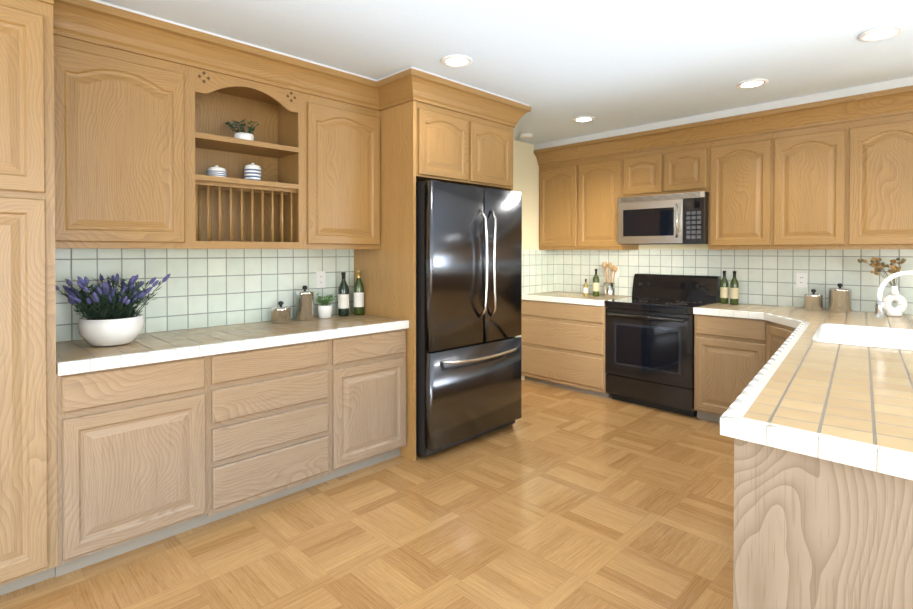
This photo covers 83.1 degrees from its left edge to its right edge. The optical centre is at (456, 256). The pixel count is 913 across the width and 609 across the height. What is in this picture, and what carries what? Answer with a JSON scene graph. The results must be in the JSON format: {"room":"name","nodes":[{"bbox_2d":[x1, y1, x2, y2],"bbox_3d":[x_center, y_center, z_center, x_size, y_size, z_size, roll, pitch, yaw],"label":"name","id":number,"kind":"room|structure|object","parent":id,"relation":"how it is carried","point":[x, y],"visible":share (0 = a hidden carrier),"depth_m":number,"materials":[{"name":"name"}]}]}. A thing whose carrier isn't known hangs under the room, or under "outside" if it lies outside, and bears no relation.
{"room":"kitchen","nodes":[
{"label":"kitchen","id":0,"kind":"room"},
{"bbox_2d":[206,165,226,176],"bbox_3d":[-1.350,-0.471,2.897,0.104,0.088,0.104,-1,1,-45],"label":"jar","id":1,"kind":"object","parent":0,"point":[216,170],"visible":0.69,"depth_m":2.85,"materials":[{"name":"white ceramic"}]},
{"bbox_2d":[61,140,538,379],"bbox_3d":[-1.920,0.079,2.745,8.530,2.460,0.220,-1,1,-45],"label":"wall","id":2,"kind":"structure","parent":0,"point":[525,174],"depth_m":5.37,"materials":[{"name":"beige paint"}]},
{"bbox_2d":[60,28,199,251],"bbox_3d":[-1.685,-0.514,2.570,0.615,0.950,0.347,-1,1,-45],"label":"upper cabinet","id":3,"kind":"object","parent":2,"relation":"attached to","point":[130,115],"depth_m":2.45,"materials":[{"name":"brown wood"}]},
{"bbox_2d":[316,271,325,287],"bbox_3d":[-0.935,0.161,3.550,0.070,0.114,0.007,-1,1,-45],"label":"electrical outlet","id":4,"kind":"object","parent":2,"relation":"attached to","point":[320,279],"visible":1,"depth_m":3.55,"materials":[{"name":"white plastic"}]},
{"bbox_2d":[272,60,383,251],"bbox_3d":[-0.842,-0.596,3.405,0.600,1.096,0.347,-1,1,-45],"label":"upper cabinet","id":5,"kind":"object","parent":2,"relation":"attached to","point":[324,199],"depth_m":3.22,"materials":[{"name":"brown wood"}]},
{"bbox_2d":[225,119,258,140],"bbox_3d":[-1.253,-0.725,3.011,0.190,0.153,0.253,-1,1,-45],"label":"potted plant","id":6,"kind":"object","parent":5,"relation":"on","point":[248,135],"visible":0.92,"depth_m":2.98,"materials":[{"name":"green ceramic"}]},
{"bbox_2d":[244,163,260,180],"bbox_3d":[-1.208,-0.492,3.051,0.094,0.128,0.094,-1,1,-45],"label":"jar","id":7,"kind":"object","parent":5,"relation":"on","point":[252,171],"visible":0.77,"depth_m":3.01,"materials":[{"name":"white ceramic"}]},
{"bbox_2d":[368,66,530,191],"bbox_3d":[-0.123,-0.839,3.815,1.193,0.644,0.775,-1,1,-45],"label":"upper cabinet","id":8,"kind":"object","parent":2,"relation":"attached to","point":[423,125],"depth_m":3.44,"materials":[{"name":"brown wood"}]},
{"bbox_2d":[0,380,733,608],"bbox_3d":[0.587,1.386,0.232,8.770,0.100,7.340,-1,1,-45],"label":"floor","id":9,"kind":"structure","parent":0,"point":[553,497],"depth_m":2.42,"materials":[{"name":"wood"}]},
{"bbox_2d":[0,0,63,595],"bbox_3d":[-2.025,0.117,2.038,0.624,2.400,0.632,-1,1,-45],"label":"tall cabinet","id":10,"kind":"object","parent":9,"relation":"on","point":[31,346],"depth_m":1.98,"materials":[{"name":"brown wood"}]},
{"bbox_2d":[64,352,219,573],"bbox_3d":[-1.593,0.890,2.479,0.597,0.845,0.627,-1,1,-45],"label":"base cabinet","id":11,"kind":"object","parent":9,"relation":"on","point":[142,437],"depth_m":2.25,"materials":[{"name":"brown wood"}]},
{"bbox_2d":[220,336,339,518],"bbox_3d":[-1.162,0.885,2.906,0.704,0.845,0.627,-1,1,-45],"label":"base cabinet","id":12,"kind":"object","parent":9,"relation":"on","point":[226,398],"depth_m":2.70,"materials":[{"name":"brown wood"}]},
{"bbox_2d":[64,312,407,371],"bbox_3d":[-1.164,0.440,2.893,1.794,0.043,0.636,-1,1,-45],"label":"countertop","id":13,"kind":"structure","parent":12,"relation":"on","point":[181,341],"depth_m":2.67,"materials":[{"name":"beige tile"}]},
{"bbox_2d":[56,273,169,346],"bbox_3d":[-1.665,0.249,2.498,0.468,0.344,0.433,-1,1,-45],"label":"plant","id":14,"kind":"object","parent":13,"relation":"on","point":[113,318],"visible":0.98,"depth_m":2.40,"materials":[{"name":"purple plant"}]},
{"bbox_2d":[271,301,290,322],"bbox_3d":[-1.101,0.347,3.229,0.120,0.132,0.120,-1,1,-45],"label":"canister","id":15,"kind":"object","parent":13,"relation":"on","point":[280,313],"visible":1,"depth_m":3.19,"materials":[{"name":"silver metal"}]},
{"bbox_2d":[296,285,313,320],"bbox_3d":[-0.988,0.300,3.356,0.114,0.222,0.114,-1,1,-45],"label":"canister","id":16,"kind":"object","parent":13,"relation":"on","point":[304,304],"visible":1,"depth_m":3.31,"materials":[{"name":"silver metal"}]},
{"bbox_2d":[316,293,336,317],"bbox_3d":[-0.873,0.328,3.449,0.147,0.166,0.136,-1,1,-45],"label":"herb plant","id":17,"kind":"object","parent":13,"relation":"on","point":[324,310],"visible":1,"depth_m":3.42,"materials":[{"name":"green plant"}]},
{"bbox_2d":[338,272,348,315],"bbox_3d":[-0.778,0.260,3.549,0.074,0.300,0.074,-1,1,-45],"label":"wine bottle","id":18,"kind":"object","parent":13,"relation":"on","point":[343,298],"visible":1,"depth_m":3.52,"materials":[{"name":"green glass"}]},
{"bbox_2d":[353,270,363,314],"bbox_3d":[-0.686,0.252,3.612,0.072,0.315,0.072,-1,1,-45],"label":"wine bottle","id":19,"kind":"object","parent":13,"relation":"on","point":[358,294],"visible":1,"depth_m":3.59,"materials":[{"name":"green glass"}]},
{"bbox_2d":[340,324,411,475],"bbox_3d":[-0.738,0.881,3.328,0.583,0.845,0.627,-1,1,-45],"label":"base cabinet","id":20,"kind":"object","parent":9,"relation":"on","point":[376,367],"depth_m":3.14,"materials":[{"name":"brown wood"}]},
{"bbox_2d":[416,180,521,456],"bbox_3d":[-0.081,0.407,3.789,0.925,1.782,0.834,-1,1,-45],"label":"refrigerator","id":21,"kind":"object","parent":9,"relation":"on","point":[468,312],"visible":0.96,"depth_m":3.43,"materials":[{"name":"black metal"}]},
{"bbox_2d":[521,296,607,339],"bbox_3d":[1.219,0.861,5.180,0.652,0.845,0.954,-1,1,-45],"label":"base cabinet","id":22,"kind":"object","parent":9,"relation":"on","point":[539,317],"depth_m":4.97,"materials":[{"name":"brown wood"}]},
{"bbox_2d":[524,292,631,303],"bbox_3d":[1.216,0.416,5.172,0.661,0.043,0.954,-1,1,-45],"label":"countertop","id":23,"kind":"structure","parent":22,"relation":"on","point":[577,298],"depth_m":5.07,"materials":[{"name":"beige tile"}]},
{"bbox_2d":[583,279,587,295],"bbox_3d":[1.282,0.308,5.108,0.044,0.170,0.044,-1,1,-45],"label":"oil bottle","id":24,"kind":"object","parent":23,"relation":"on","point":[585,289],"visible":1,"depth_m":5.09,"materials":[{"name":"yellow glass"}]},
{"bbox_2d":[593,269,599,295],"bbox_3d":[1.381,0.258,5.093,0.066,0.270,0.066,-1,1,-45],"label":"olive oil bottle","id":25,"kind":"object","parent":23,"relation":"on","point":[596,285],"visible":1,"depth_m":5.07,"materials":[{"name":"green glass"}]},
{"bbox_2d":[602,262,617,297],"bbox_3d":[1.484,0.223,4.982,0.146,0.343,0.151,-1,1,-45],"label":"utensil crock","id":26,"kind":"object","parent":23,"relation":"on","point":[609,289],"visible":1,"depth_m":4.95,"materials":[{"name":"silver metal"}]},
{"bbox_2d":[605,273,720,416],"bbox_3d":[1.804,0.731,4.542,0.698,1.118,0.762,-1,1,-45],"label":"range oven","id":27,"kind":"object","parent":9,"relation":"on","point":[649,347],"visible":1,"depth_m":4.38,"materials":[{"name":"black metal"}]},
{"bbox_2d":[728,436,912,608],"bbox_3d":[2.035,0.890,2.457,3.328,0.845,1.553,-1,1,-45],"label":"base cabinet","id":28,"kind":"object","parent":9,"relation":"on","point":[810,533],"depth_m":1.26,"materials":[{"name":"brown wood"}]},
{"bbox_2d":[522,303,912,479],"bbox_3d":[1.867,0.443,2.602,3.356,0.043,2.066,-1,1,-45],"label":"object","id":29,"kind":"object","parent":28,"relation":"on","point":[848,404],"depth_m":1.95,"materials":[{"name":"beige tile"}]},
{"bbox_2d":[720,271,728,303],"bbox_3d":[2.276,0.261,4.375,0.064,0.280,0.064,-1,1,-45],"label":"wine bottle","id":30,"kind":"object","parent":29,"relation":"on","point":[724,291],"visible":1,"depth_m":4.36,"materials":[{"name":"green glass"}]},
{"bbox_2d":[730,271,738,304],"bbox_3d":[2.322,0.262,4.300,0.064,0.280,0.064,-1,1,-45],"label":"olive oil bottle","id":31,"kind":"object","parent":29,"relation":"on","point":[734,291],"visible":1,"depth_m":4.28,"materials":[{"name":"green glass"}]},
{"bbox_2d":[804,289,822,310],"bbox_3d":[2.716,0.327,3.918,0.120,0.158,0.120,-1,1,-45],"label":"canister","id":32,"kind":"object","parent":29,"relation":"on","point":[813,301],"visible":1,"depth_m":3.87,"materials":[{"name":"brown metal"}]},
{"bbox_2d":[828,283,851,311],"bbox_3d":[2.843,0.303,3.818,0.140,0.208,0.140,-1,1,-45],"label":"canister","id":33,"kind":"object","parent":29,"relation":"on","point":[839,298],"visible":1,"depth_m":3.77,"materials":[{"name":"brown metal"}]},
{"bbox_2d":[788,308,912,351],"bbox_3d":[2.201,0.464,2.666,0.788,0.293,0.632,-1,1,-45],"label":"sink","id":34,"kind":"object","parent":29,"relation":"in","point":[871,328],"depth_m":3.02,"materials":[{"name":"white ceramic"}]},
{"bbox_2d":[857,257,907,316],"bbox_3d":[2.955,0.208,3.576,0.138,0.403,0.268,-1,1,-45],"label":"vase","id":35,"kind":"object","parent":29,"relation":"on","point":[899,309],"visible":1,"depth_m":3.54,"materials":[{"name":"white ceramic"}]},
{"bbox_2d":[99,0,912,144],"bbox_3d":[0.587,-1.174,0.205,8.770,0.100,7.340,-1,1,-45],"label":"ceiling","id":36,"kind":"structure","parent":0,"point":[557,66],"depth_m":2.81,"materials":[{"name":"white paint"}]},
{"bbox_2d":[441,55,472,66],"bbox_3d":[0.000,-1.148,3.016,0.192,0.010,0.192,-1,1,-45],"label":"recessed light","id":37,"kind":"object","parent":36,"relation":"in","point":[450,60],"depth_m":3.02,"materials":[{"name":"white plastic"}]},
{"bbox_2d":[520,133,532,138],"bbox_3d":[0.666,-1.155,4.932,0.124,0.038,0.124,-1,1,-45],"label":"smoke detector","id":38,"kind":"object","parent":36,"relation":"attached to","point":[526,135],"visible":1,"depth_m":4.89,"materials":[{"name":"white plastic"}]},
{"bbox_2d":[573,116,594,121],"bbox_3d":[1.075,-1.163,4.348,0.199,0.010,0.190,-1,1,-45],"label":"recessed light","id":39,"kind":"object","parent":36,"relation":"in","point":[582,118],"depth_m":4.36,"materials":[{"name":"white plastic"}]},
{"bbox_2d":[736,79,768,88],"bbox_3d":[1.965,-1.153,3.424,0.207,0.010,0.186,-1,1,-45],"label":"recessed light","id":40,"kind":"object","parent":36,"relation":"in","point":[752,83],"depth_m":3.44,"materials":[{"name":"white plastic"}]},
{"bbox_2d":[858,25,904,41],"bbox_3d":[2.172,-1.144,2.635,0.203,0.010,0.184,-1,1,-45],"label":"recessed light","id":41,"kind":"object","parent":36,"relation":"in","point":[882,33],"depth_m":2.64,"materials":[{"name":"white plastic"}]},
{"bbox_2d":[561,244,910,314],"bbox_3d":[3.658,0.073,3.264,0.120,2.460,7.340,-1,1,-45],"label":"wall","id":42,"kind":"structure","parent":0,"point":[677,246],"depth_m":4.81,"materials":[{"name":"beige paint"}]},
{"bbox_2d":[612,266,618,276],"bbox_3d":[1.613,0.153,5.223,0.007,0.114,0.070,-1,1,-45],"label":"electrical outlet","id":43,"kind":"object","parent":42,"relation":"attached to","point":[617,273],"visible":0.38,"depth_m":5.21,"materials":[{"name":"white plastic"}]},
{"bbox_2d":[532,76,912,251],"bbox_3d":[2.266,-0.611,4.270,0.425,1.109,3.697,-1,1,-45],"label":"upper cabinet","id":44,"kind":"object","parent":42,"relation":"attached to","point":[831,171],"depth_m":3.97,"materials":[{"name":"brown wood"}]},
{"bbox_2d":[618,191,708,244],"bbox_3d":[1.887,-0.324,4.613,0.465,0.426,0.762,-1,1,-45],"label":"microwave","id":45,"kind":"object","parent":44,"relation":"attached to","point":[679,218],"visible":1,"depth_m":4.44,"materials":[{"name":"silver metal"}]},
{"bbox_2d":[796,273,806,287],"bbox_3d":[2.740,0.190,4.087,0.007,0.114,0.070,-1,1,-45],"label":"electrical outlet","id":46,"kind":"object","parent":42,"relation":"attached to","point":[801,279],"visible":1,"depth_m":4.08,"materials":[{"name":"white plastic"}]}
]}

